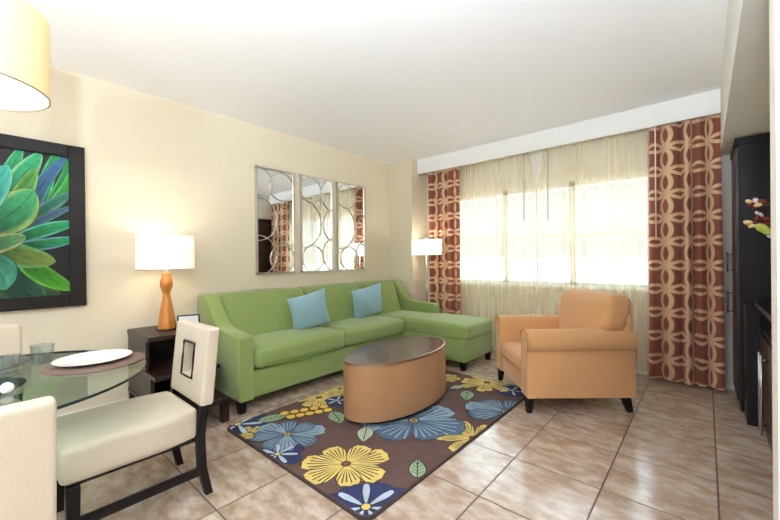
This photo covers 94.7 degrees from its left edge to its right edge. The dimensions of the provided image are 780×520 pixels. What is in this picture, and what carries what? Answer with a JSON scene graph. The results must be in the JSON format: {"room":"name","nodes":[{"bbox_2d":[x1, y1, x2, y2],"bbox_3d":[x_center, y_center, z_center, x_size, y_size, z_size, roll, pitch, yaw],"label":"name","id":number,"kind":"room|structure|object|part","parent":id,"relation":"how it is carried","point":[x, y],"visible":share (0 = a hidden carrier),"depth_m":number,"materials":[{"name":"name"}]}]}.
{"room":"living room","nodes":[
{"label":"living room","id":0,"kind":"room"},
{"bbox_2d":[0,66,389,414],"bbox_3d":[-2.304,-0.103,3.119,0.150,2.740,7.950,0,0,41],"label":"wall","id":1,"kind":"structure","parent":0,"point":[154,165],"depth_m":3.21,"materials":[{"name":"beige paint"}]},
{"bbox_2d":[0,133,86,311],"bbox_3d":[-2.828,-0.259,2.379,0.040,1.243,1.250,0,0,41],"label":"framed picture","id":2,"kind":"object","parent":1,"relation":"attached to","point":[43,217],"visible":1,"depth_m":2.66,"materials":[{"name":"black paint"}]},
{"bbox_2d":[57,398,128,416],"bbox_3d":[-2.369,1.224,2.906,0.014,0.090,7.220,0,0,41],"label":"baseboard","id":3,"kind":"structure","parent":1,"relation":"attached to","point":[126,398],"depth_m":2.87,"materials":[{"name":"white paint"}]},
{"bbox_2d":[254,165,295,273],"bbox_3d":[-1.307,-0.440,4.117,0.035,1.192,0.490,0,0,41],"label":"wall mirror","id":4,"kind":"object","parent":1,"relation":"attached to","point":[274,188],"visible":1,"depth_m":4.10,"materials":[{"name":"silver metal"}]},
{"bbox_2d":[299,174,333,272],"bbox_3d":[-0.921,-0.445,4.556,0.035,1.192,0.500,0,0,41],"label":"wall mirror","id":5,"kind":"object","parent":1,"relation":"attached to","point":[316,194],"visible":1,"depth_m":4.54,"materials":[{"name":"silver metal"}]},
{"bbox_2d":[336,182,365,270],"bbox_3d":[-0.535,-0.451,4.996,0.035,1.192,0.520,0,0,41],"label":"wall mirror","id":6,"kind":"object","parent":1,"relation":"attached to","point":[350,199],"visible":1,"depth_m":4.98,"materials":[{"name":"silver metal"}]},
{"bbox_2d":[389,158,428,301],"bbox_3d":[0.294,-0.137,5.622,0.451,2.740,0.400,0,0,41],"label":"column","id":7,"kind":"structure","parent":1,"relation":"attached to","point":[408,202],"depth_m":5.46,"materials":[{"name":"beige paint"}]},
{"bbox_2d":[26,0,727,163],"bbox_3d":[0.109,-1.544,0.983,6.613,0.100,7.950,0,0,41],"label":"ceiling","id":8,"kind":"structure","parent":0,"point":[386,81],"depth_m":2.67,"materials":[{"name":"white paint"}]},
{"bbox_2d":[0,0,50,111],"bbox_3d":[-1.698,-1.082,1.411,0.526,0.787,0.526,0,0,41],"label":"pendant lamp","id":9,"kind":"object","parent":8,"relation":"hanging from","point":[24,31],"visible":1,"depth_m":1.44,"materials":[{"name":"beige fabric"}]},
{"bbox_2d":[0,74,47,106],"bbox_3d":[-1.694,-0.713,1.412,0.514,0.006,0.514,0,0,41],"label":"diffuser","id":10,"kind":"object","parent":9,"relation":"attached to","point":[13,93],"depth_m":1.53,"materials":[{"name":"white"}]},
{"bbox_3d":[-1.694,-0.691,1.412,0.526,0.005,0.526,0,0,41],"label":"shade trim","id":11,"kind":"part","parent":9,"relation":"part of","materials":[{"name":"brown metal"}]},
{"bbox_2d":[417,89,720,174],"bbox_3d":[1.695,-1.413,4.333,3.372,0.213,0.040,0,0,41],"label":"curtain valance","id":12,"kind":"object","parent":8,"relation":"attached to","point":[708,103],"depth_m":3.91,"materials":[{"name":"white paint"}]},
{"bbox_3d":[1.788,-1.511,4.401,3.300,0.020,0.120,0,0,41],"label":"track","id":13,"kind":"object","parent":8,"relation":"attached to","visible":0},
{"bbox_2d":[428,167,459,314],"bbox_3d":[0.777,-0.147,5.259,0.550,2.690,0.126,0,0,41],"label":"patterned curtain","id":14,"kind":"object","parent":13,"relation":"hanging from","point":[443,185],"visible":0.69,"depth_m":5.24,"materials":[{"name":"orange fabric"}]},
{"bbox_2d":[459,154,536,346],"bbox_3d":[1.305,-0.161,4.843,1.293,2.670,0.144,0,0,41],"label":"sheer curtain","id":15,"kind":"object","parent":13,"relation":"hanging from","point":[523,154],"visible":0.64,"depth_m":4.82,"materials":[{"name":"beige fabric"}]},
{"bbox_2d":[540,149,573,314],"bbox_3d":[2.250,-0.170,4.014,1.213,2.670,0.145,0,0,41],"label":"sheer curtain","id":16,"kind":"object","parent":13,"relation":"hanging from","point":[547,149],"visible":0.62,"depth_m":4.40,"materials":[{"name":"beige fabric"}]},
{"bbox_2d":[648,114,724,390],"bbox_3d":[2.818,-0.164,3.459,0.579,2.690,0.123,0,0,41],"label":"patterned curtain","id":17,"kind":"object","parent":13,"relation":"hanging from","point":[686,291],"visible":0.91,"depth_m":3.43,"materials":[{"name":"orange fabric"}]},
{"bbox_2d":[57,349,772,519],"bbox_3d":[0.140,1.296,0.990,6.613,0.100,7.950,0,0,41],"label":"floor","id":18,"kind":"structure","parent":0,"point":[684,451],"depth_m":2.11,"materials":[{"name":"tile"}]},
{"bbox_2d":[0,324,22,405],"bbox_3d":[-2.146,0.827,1.794,0.666,0.885,0.488,0,0,41],"label":"dining chair","id":19,"kind":"object","parent":18,"relation":"on","point":[11,334],"visible":0.2,"depth_m":2.10,"materials":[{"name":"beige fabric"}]},
{"bbox_3d":[-2.107,0.877,1.760,0.562,0.189,0.488,0,0,41],"label":"seat","id":20,"kind":"part","parent":19,"relation":"part of","materials":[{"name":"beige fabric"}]},
{"bbox_3d":[-2.191,1.019,2.118,0.076,0.500,0.038,0,0,41],"label":"leg","id":21,"kind":"part","parent":19,"relation":"part of","materials":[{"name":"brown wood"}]},
{"bbox_2d":[0,396,56,519],"bbox_3d":[-1.290,0.819,1.005,0.666,0.885,0.488,0,0,41],"label":"dining chair","id":22,"kind":"object","parent":18,"relation":"on","point":[28,429],"visible":1,"depth_m":0.93,"materials":[{"name":"beige fabric"}]},
{"bbox_2d":[0,350,145,409],"bbox_3d":[-1.701,0.890,1.464,1.180,0.750,1.180,0,0,41],"label":"dining table","id":23,"kind":"object","parent":18,"relation":"on","point":[17,381],"visible":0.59,"depth_m":1.55,"materials":[{"name":"clear glass"}]},
{"bbox_2d":[0,382,14,393],"bbox_3d":[-1.479,0.492,1.387,0.044,0.040,0.044,0,0,41],"label":"napkin ring","id":24,"kind":"object","parent":23,"relation":"on","point":[7,387],"visible":1,"depth_m":1.38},
{"bbox_2d":[0,355,31,369],"bbox_3d":[-2.013,0.515,1.734,0.406,0.005,0.406,0,0,41],"label":"placemat","id":25,"kind":"object","parent":23,"relation":"on","point":[8,361],"visible":0.98,"depth_m":1.83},
{"bbox_2d":[39,351,144,375],"bbox_3d":[-1.464,0.508,1.791,0.406,0.005,0.406,0,0,41],"label":"placemat","id":26,"kind":"object","parent":23,"relation":"on","point":[134,357],"visible":0.68,"depth_m":1.70,"materials":[{"name":"brown fabric"}]},
{"bbox_2d":[51,349,131,366],"bbox_3d":[-1.486,0.495,1.803,0.314,0.018,0.314,0,0,41],"label":"dinner plate","id":27,"kind":"object","parent":26,"relation":"on","point":[99,356],"visible":1,"depth_m":1.82,"materials":[{"name":"white ceramic"}]},
{"bbox_2d":[57,319,218,519],"bbox_3d":[-1.323,0.817,1.880,0.488,0.885,0.666,0,0,41],"label":"dining chair","id":28,"kind":"object","parent":18,"relation":"on","point":[96,442],"visible":0.86,"depth_m":1.79,"materials":[{"name":"beige fabric"}]},
{"bbox_3d":[-1.671,1.111,1.811,0.048,0.305,0.048,0,0,41],"label":"leg","id":29,"kind":"part","parent":28,"relation":"part of","materials":[{"name":"brown wood"}]},
{"bbox_3d":[-1.344,1.108,1.523,0.048,0.305,0.048,0,0,41],"label":"leg","id":30,"kind":"part","parent":28,"relation":"part of","materials":[{"name":"brown wood"}]},
{"bbox_3d":[-1.357,0.868,1.841,0.488,0.189,0.562,0,0,41],"label":"seat","id":31,"kind":"part","parent":28,"relation":"part of","materials":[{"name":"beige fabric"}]},
{"bbox_3d":[-1.356,0.950,1.841,0.450,0.016,0.510,0,0,41],"label":"seat frame","id":32,"kind":"part","parent":28,"relation":"part of","materials":[{"name":"brown wood"}]},
{"bbox_3d":[-1.317,1.009,2.206,0.038,0.500,0.076,0,0,41],"label":"leg","id":33,"kind":"part","parent":28,"relation":"part of","materials":[{"name":"brown wood"}]},
{"bbox_3d":[-1.166,0.835,2.059,0.380,0.055,0.030,0,0,41],"label":"rail","id":34,"kind":"part","parent":28,"relation":"part of","materials":[{"name":"brown wood"}]},
{"bbox_3d":[-1.140,0.567,2.091,0.166,0.200,0.098,0,0,41],"label":"opening trim","id":35,"kind":"part","parent":28,"relation":"part of","materials":[{"name":"brown wood"}]},
{"bbox_3d":[-1.141,0.577,2.090,0.470,0.410,0.104,0,0,41],"label":"backrest","id":36,"kind":"part","parent":28,"relation":"part of","materials":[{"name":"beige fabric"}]},
{"bbox_3d":[-0.999,1.006,1.927,0.038,0.500,0.076,0,0,41],"label":"leg","id":37,"kind":"part","parent":28,"relation":"part of","materials":[{"name":"brown wood"}]},
{"bbox_2d":[127,323,229,422],"bbox_3d":[-1.737,0.922,2.927,0.905,0.680,0.460,0,0,41],"label":"end table","id":38,"kind":"object","parent":18,"relation":"on","point":[158,347],"visible":0.37,"depth_m":2.86,"materials":[{"name":"brown wood"}]},
{"bbox_3d":[-2.034,0.735,2.902,0.495,0.230,0.025,0,0,41],"label":"panel","id":39,"kind":"part","parent":38,"relation":"part of","materials":[{"name":"brown wood"}]},
{"bbox_3d":[-1.986,0.977,2.863,0.615,0.195,0.025,0,0,41],"label":"panel","id":40,"kind":"part","parent":38,"relation":"part of","materials":[{"name":"brown wood"}]},
{"bbox_3d":[-2.067,0.847,3.215,0.020,0.455,0.400,0,0,41],"label":"panel","id":41,"kind":"part","parent":38,"relation":"part of","materials":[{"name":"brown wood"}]},
{"bbox_2d":[135,234,194,330],"bbox_3d":[-1.893,0.191,3.041,0.429,0.785,0.429,0,0,41],"label":"table lamp","id":42,"kind":"object","parent":38,"relation":"on","point":[164,252],"visible":1,"depth_m":2.90,"materials":[{"name":"brown wood"}]},
{"bbox_3d":[-1.894,0.076,3.041,0.429,0.007,0.429,0,0,41],"label":"shade trim","id":43,"kind":"part","parent":42,"relation":"part of","materials":[{"name":"white fabric"}]},
{"bbox_3d":[-1.895,-0.062,3.041,0.426,0.280,0.426,0,0,41],"label":"lamp shade","id":44,"kind":"part","parent":42,"relation":"part of","materials":[{"name":"white fabric"}]},
{"bbox_2d":[130,353,219,382],"bbox_3d":[-1.802,0.862,2.983,0.735,0.030,0.460,0,0,41],"label":"shelf","id":45,"kind":"object","parent":38,"relation":"attached to","point":[160,368],"depth_m":2.86,"materials":[{"name":"brown wood"}]},
{"bbox_2d":[128,379,229,407],"bbox_3d":[-1.735,1.089,2.927,0.905,0.035,0.460,0,0,41],"label":"shelf","id":46,"kind":"object","parent":38,"relation":"attached to","point":[219,398],"depth_m":2.90,"materials":[{"name":"brown wood"}]},
{"bbox_2d":[177,314,199,322],"bbox_3d":[-1.709,0.522,3.050,0.170,0.118,0.020,-1,0,-29],"label":"card holder","id":47,"kind":"object","parent":38,"relation":"on","point":[194,317],"visible":0.48,"depth_m":3.05,"materials":[{"name":"white plastic"}]},
{"bbox_3d":[-1.292,1.179,2.806,0.056,0.156,0.056,0,0,41],"label":"leg","id":48,"kind":"part","parent":38,"relation":"part of","materials":[{"name":"brown wood"}]},
{"bbox_2d":[197,280,492,414],"bbox_3d":[-0.284,0.772,3.943,1.740,0.942,2.808,0,0,41],"label":"sectional sofa","id":49,"kind":"object","parent":18,"relation":"on","point":[260,352],"visible":0.84,"depth_m":3.65,"materials":[{"name":"green fabric"}]},
{"bbox_3d":[-1.491,0.741,3.221,0.840,0.835,0.130,0,0,41],"label":"arm","id":50,"kind":"part","parent":49,"relation":"part of","materials":[{"name":"green fabric"}]},
{"bbox_3d":[-1.216,1.204,2.945,0.068,0.105,0.068,0,0,41],"label":"leg","id":51,"kind":"part","parent":49,"relation":"part of","materials":[{"name":"brown wood"}]},
{"bbox_2d":[216,287,302,335],"bbox_3d":[-1.317,0.595,3.780,0.404,0.563,0.945,0,0,41],"label":"cushion","id":52,"kind":"object","parent":49,"relation":"on","point":[256,312],"depth_m":3.63,"materials":[{"name":"green fabric"}]},
{"bbox_2d":[253,326,344,367],"bbox_3d":[-1.034,0.832,3.589,0.689,0.218,1.019,0,0,41],"label":"seat cushion","id":53,"kind":"object","parent":49,"relation":"on","point":[286,346],"depth_m":3.39,"materials":[{"name":"green fabric"}]},
{"bbox_2d":[287,288,329,328],"bbox_3d":[-0.862,0.546,3.848,0.507,0.493,0.221,-1,0,-30],"label":"throw pillow","id":54,"kind":"object","parent":49,"relation":"on","point":[308,310],"visible":0.88,"depth_m":3.77,"materials":[{"name":"blue fabric"}]},
{"bbox_2d":[296,283,358,326],"bbox_3d":[-0.713,0.587,4.469,0.404,0.563,0.883,0,0,41],"label":"cushion","id":55,"kind":"object","parent":49,"relation":"on","point":[339,300],"depth_m":4.39,"materials":[{"name":"green fabric"}]},
{"bbox_2d":[319,315,402,345],"bbox_3d":[-0.379,0.823,4.335,0.689,0.218,0.974,0,0,41],"label":"seat cushion","id":56,"kind":"object","parent":49,"relation":"on","point":[370,329],"depth_m":4.12,"materials":[{"name":"green fabric"}]},
{"bbox_2d":[351,282,381,317],"bbox_3d":[-0.282,0.522,4.508,0.500,0.484,0.227,-1,0,-31],"label":"throw pillow","id":57,"kind":"object","parent":49,"relation":"on","point":[366,301],"visible":0.94,"depth_m":4.42,"materials":[{"name":"blue fabric"}]},
{"bbox_2d":[354,280,400,314],"bbox_3d":[-0.185,0.579,5.071,0.404,0.563,0.715,0,0,41],"label":"cushion","id":58,"kind":"object","parent":49,"relation":"on","point":[390,289],"depth_m":5.09,"materials":[{"name":"green fabric"}]},
{"bbox_3d":[0.302,0.716,5.206,0.915,0.835,0.130,0,0,41],"label":"arm","id":59,"kind":"part","parent":49,"relation":"part of","materials":[{"name":"green fabric"}]},
{"bbox_2d":[378,310,492,339],"bbox_3d":[0.491,0.808,4.674,1.540,0.214,0.689,0,0,41],"label":"cushion","id":60,"kind":"object","parent":49,"relation":"on","point":[433,323],"depth_m":4.29,"materials":[{"name":"green fabric"}]},
{"bbox_3d":[0.816,1.179,3.995,0.068,0.105,0.068,0,0,41],"label":"leg","id":61,"kind":"part","parent":49,"relation":"part of","materials":[{"name":"brown wood"}]},
{"bbox_3d":[1.212,1.173,4.446,0.068,0.105,0.068,0,0,41],"label":"leg","id":62,"kind":"part","parent":49,"relation":"part of","materials":[{"name":"brown wood"}]},
{"bbox_2d":[227,370,524,519],"bbox_3d":[0.059,1.231,3.014,1.495,0.020,2.215,0,0,41],"label":"area rug","id":63,"kind":"object","parent":18,"relation":"on","point":[363,469],"visible":0.88,"depth_m":2.47,"materials":[{"name":"carpet"}]},
{"bbox_2d":[343,336,445,423],"bbox_3d":[0.076,0.991,3.093,0.602,0.466,1.145,0,0,41],"label":"coffee table","id":64,"kind":"object","parent":63,"relation":"on","point":[391,380],"visible":1,"depth_m":2.73,"materials":[{"name":"brown wood"}]},
{"bbox_2d":[412,237,441,301],"bbox_3d":[0.528,0.447,5.151,0.514,1.568,0.176,0,0,41],"label":"floor lamp","id":65,"kind":"object","parent":18,"relation":"on","point":[426,246],"visible":0.75,"depth_m":5.05,"materials":[{"name":"metal"}]},
{"bbox_3d":[0.521,-0.184,5.150,0.514,0.220,0.176,0,0,41],"label":"lamp shade","id":66,"kind":"part","parent":65,"relation":"part of","materials":[{"name":"white fabric"}]},
{"bbox_2d":[494,288,638,412],"bbox_3d":[1.532,0.753,3.287,0.893,0.945,0.928,-1,0,1],"label":"armchair","id":67,"kind":"object","parent":18,"relation":"on","point":[587,349],"visible":1,"depth_m":2.87,"materials":[{"name":"fabric"}]},
{"bbox_3d":[1.136,1.163,3.672,0.064,0.130,0.064,-1,0,1],"label":"leg","id":68,"kind":"part","parent":67,"relation":"part of","materials":[{"name":"brown wood"}]},
{"bbox_2d":[502,342,520,369],"bbox_3d":[1.430,0.874,3.289,0.683,0.198,0.560,-1,0,0],"label":"seat cushion","id":69,"kind":"object","parent":67,"relation":"on","point":[511,351],"depth_m":3.29,"materials":[{"name":"fabric"}]},
{"bbox_3d":[1.507,1.018,3.288,0.780,0.165,0.580,-1,0,0],"label":"rail","id":70,"kind":"part","parent":67,"relation":"part of","materials":[{"name":"fabric"}]},
{"bbox_3d":[1.533,0.829,3.661,0.870,0.540,0.172,-1,0,0],"label":"arm","id":71,"kind":"part","parent":67,"relation":"part of","materials":[{"name":"fabric"}]},
{"bbox_3d":[1.130,1.165,2.907,0.064,0.130,0.064,-1,0,0],"label":"leg","id":72,"kind":"part","parent":67,"relation":"part of","materials":[{"name":"brown wood"}]},
{"bbox_3d":[1.526,0.831,2.915,0.870,0.540,0.172,-1,0,0],"label":"arm","id":73,"kind":"part","parent":67,"relation":"part of","materials":[{"name":"fabric"}]},
{"bbox_3d":[1.805,0.557,3.280,0.342,0.559,0.840,-1,0,0],"label":"backrest","id":74,"kind":"part","parent":67,"relation":"part of","materials":[{"name":"fabric"}]},
{"bbox_3d":[1.907,1.157,2.900,0.086,0.130,0.063,-1,0,0],"label":"leg","id":75,"kind":"part","parent":67,"relation":"part of","materials":[{"name":"brown wood"}]},
{"bbox_3d":[1.905,0.759,3.279,0.102,0.675,0.820,-1,0,0],"label":"panel","id":76,"kind":"part","parent":67,"relation":"part of","materials":[{"name":"fabric"}]},
{"bbox_2d":[726,133,770,426],"bbox_3d":[3.118,0.117,2.800,0.701,2.185,0.890,0,0,41],"label":"tall cabinet","id":77,"kind":"object","parent":18,"relation":"on","point":[750,155],"visible":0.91,"depth_m":2.82,"materials":[{"name":"black laminate"}]},
{"bbox_3d":[3.107,0.018,3.288,0.042,0.180,0.012,0,0,41],"label":"handle","id":78,"kind":"part","parent":77,"relation":"part of","materials":[{"name":"metal"}]},
{"bbox_3d":[3.111,0.383,3.289,0.042,0.210,0.012,0,0,41],"label":"handle","id":79,"kind":"part","parent":77,"relation":"part of","materials":[{"name":"metal"}]},
{"bbox_3d":[2.983,-0.365,3.105,0.021,1.090,0.570,0,0,41],"label":"door","id":80,"kind":"part","parent":77,"relation":"part of","materials":[{"name":"brown wood"}]},
{"bbox_3d":[2.995,0.660,3.108,0.021,0.940,0.570,0,0,41],"label":"door","id":81,"kind":"part","parent":77,"relation":"part of","materials":[{"name":"brown wood"}]},
{"bbox_3d":[3.208,-0.950,2.888,0.667,0.055,0.620,0,0,41],"label":"cornice","id":82,"kind":"part","parent":77,"relation":"part of","materials":[{"name":"black laminate"}]},
{"bbox_3d":[2.749,0.771,2.728,0.078,0.885,0.283,0,0,41],"label":"panel","id":83,"kind":"part","parent":77,"relation":"part of","materials":[{"name":"black laminate"}]},
{"bbox_2d":[754,301,772,455],"bbox_3d":[2.304,0.760,1.787,0.594,0.920,1.712,0,0,41],"label":"base cabinet","id":84,"kind":"object","parent":18,"relation":"on","point":[765,354],"visible":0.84,"depth_m":2.29,"materials":[{"name":"black laminate"}]},
{"bbox_2d":[743,198,770,237],"bbox_3d":[2.156,-0.023,1.899,0.415,0.650,0.150,0,0,41],"label":"flowers","id":85,"kind":"object","parent":84,"relation":"on","point":[765,228],"visible":0.89,"depth_m":1.98,"materials":[{"name":"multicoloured plant"}]},
{"bbox_3d":[2.410,0.848,2.325,0.041,0.500,0.014,0,0,41],"label":"handle","id":86,"kind":"part","parent":84,"relation":"part of","materials":[{"name":"metal"}]},
{"bbox_3d":[2.338,0.849,2.244,0.041,0.500,0.014,0,0,41],"label":"handle","id":87,"kind":"part","parent":84,"relation":"part of","materials":[{"name":"metal"}]},
{"bbox_3d":[2.536,0.841,2.425,0.021,0.630,0.417,0,0,41],"label":"door","id":88,"kind":"part","parent":84,"relation":"part of","materials":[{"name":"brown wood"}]},
{"bbox_3d":[2.866,0.410,2.393,0.545,0.166,0.030,0,0,41],"label":"panel","id":89,"kind":"part","parent":84,"relation":"part of","materials":[{"name":"black laminate"}]},
{"bbox_2d":[762,329,771,343],"bbox_3d":[2.316,0.508,1.765,0.545,0.025,1.700,0,0,41],"label":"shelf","id":90,"kind":"object","parent":84,"relation":"attached to","point":[767,333],"depth_m":2.40,"materials":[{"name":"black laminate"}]},
{"bbox_3d":[2.256,0.845,2.105,0.021,0.630,0.417,0,0,41],"label":"door","id":91,"kind":"part","parent":84,"relation":"part of","materials":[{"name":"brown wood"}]},
{"bbox_2d":[427,128,732,379],"bbox_3d":[2.688,-0.159,3.906,6.313,2.740,0.180,0,0,41],"label":"wall","id":92,"kind":"structure","parent":0,"point":[625,153],"depth_m":4.29,"materials":[{"name":"white paint"}]},
{"bbox_2d":[460,171,647,287],"bbox_3d":[1.909,-0.315,4.588,2.560,1.235,0.100,0,0,41],"label":"window","id":93,"kind":"structure","parent":92,"relation":"in","point":[573,234],"depth_m":4.44,"materials":[{"name":"white paint"}]},
{"bbox_2d":[461,281,647,291],"bbox_3d":[1.862,0.323,4.527,2.640,0.040,0.085,0,0,41],"label":"trim","id":94,"kind":"structure","parent":92,"relation":"attached to","point":[631,289],"depth_m":4.30,"materials":[{"name":"white paint"}]},
{"bbox_2d":[492,343,734,389],"bbox_3d":[2.150,1.171,4.265,4.112,0.090,0.014,0,0,41],"label":"baseboard","id":95,"kind":"structure","parent":92,"relation":"attached to","point":[729,384],"depth_m":3.78,"materials":[{"name":"white paint"}]},
{"bbox_2d":[720,0,769,155],"bbox_3d":[2.406,-1.246,2.025,0.740,0.550,3.000,0,0,41],"label":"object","id":96,"kind":"structure","parent":92,"relation":"attached to","point":[745,79],"depth_m":1.96,"materials":[{"name":"paint"}]},
{"bbox_2d":[769,0,779,519],"bbox_3d":[2.062,-0.143,0.264,2.447,2.740,0.120,0,0,41],"label":"wall","id":97,"kind":"structure","parent":0,"point":[774,5],"depth_m":1.04,"materials":[{"name":"white paint"}]},
{"label":"outside","id":98,"kind":"structure","parent":0,"visible":0},
{"bbox_2d":[461,261,647,283],"bbox_3d":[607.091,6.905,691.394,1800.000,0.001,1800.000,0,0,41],"label":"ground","id":99,"kind":"structure","parent":98,"point":[600,274],"depth_m":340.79,"materials":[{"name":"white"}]},
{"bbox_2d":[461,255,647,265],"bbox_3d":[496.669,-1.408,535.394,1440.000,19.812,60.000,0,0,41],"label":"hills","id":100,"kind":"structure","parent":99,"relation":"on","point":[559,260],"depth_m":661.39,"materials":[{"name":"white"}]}
]}

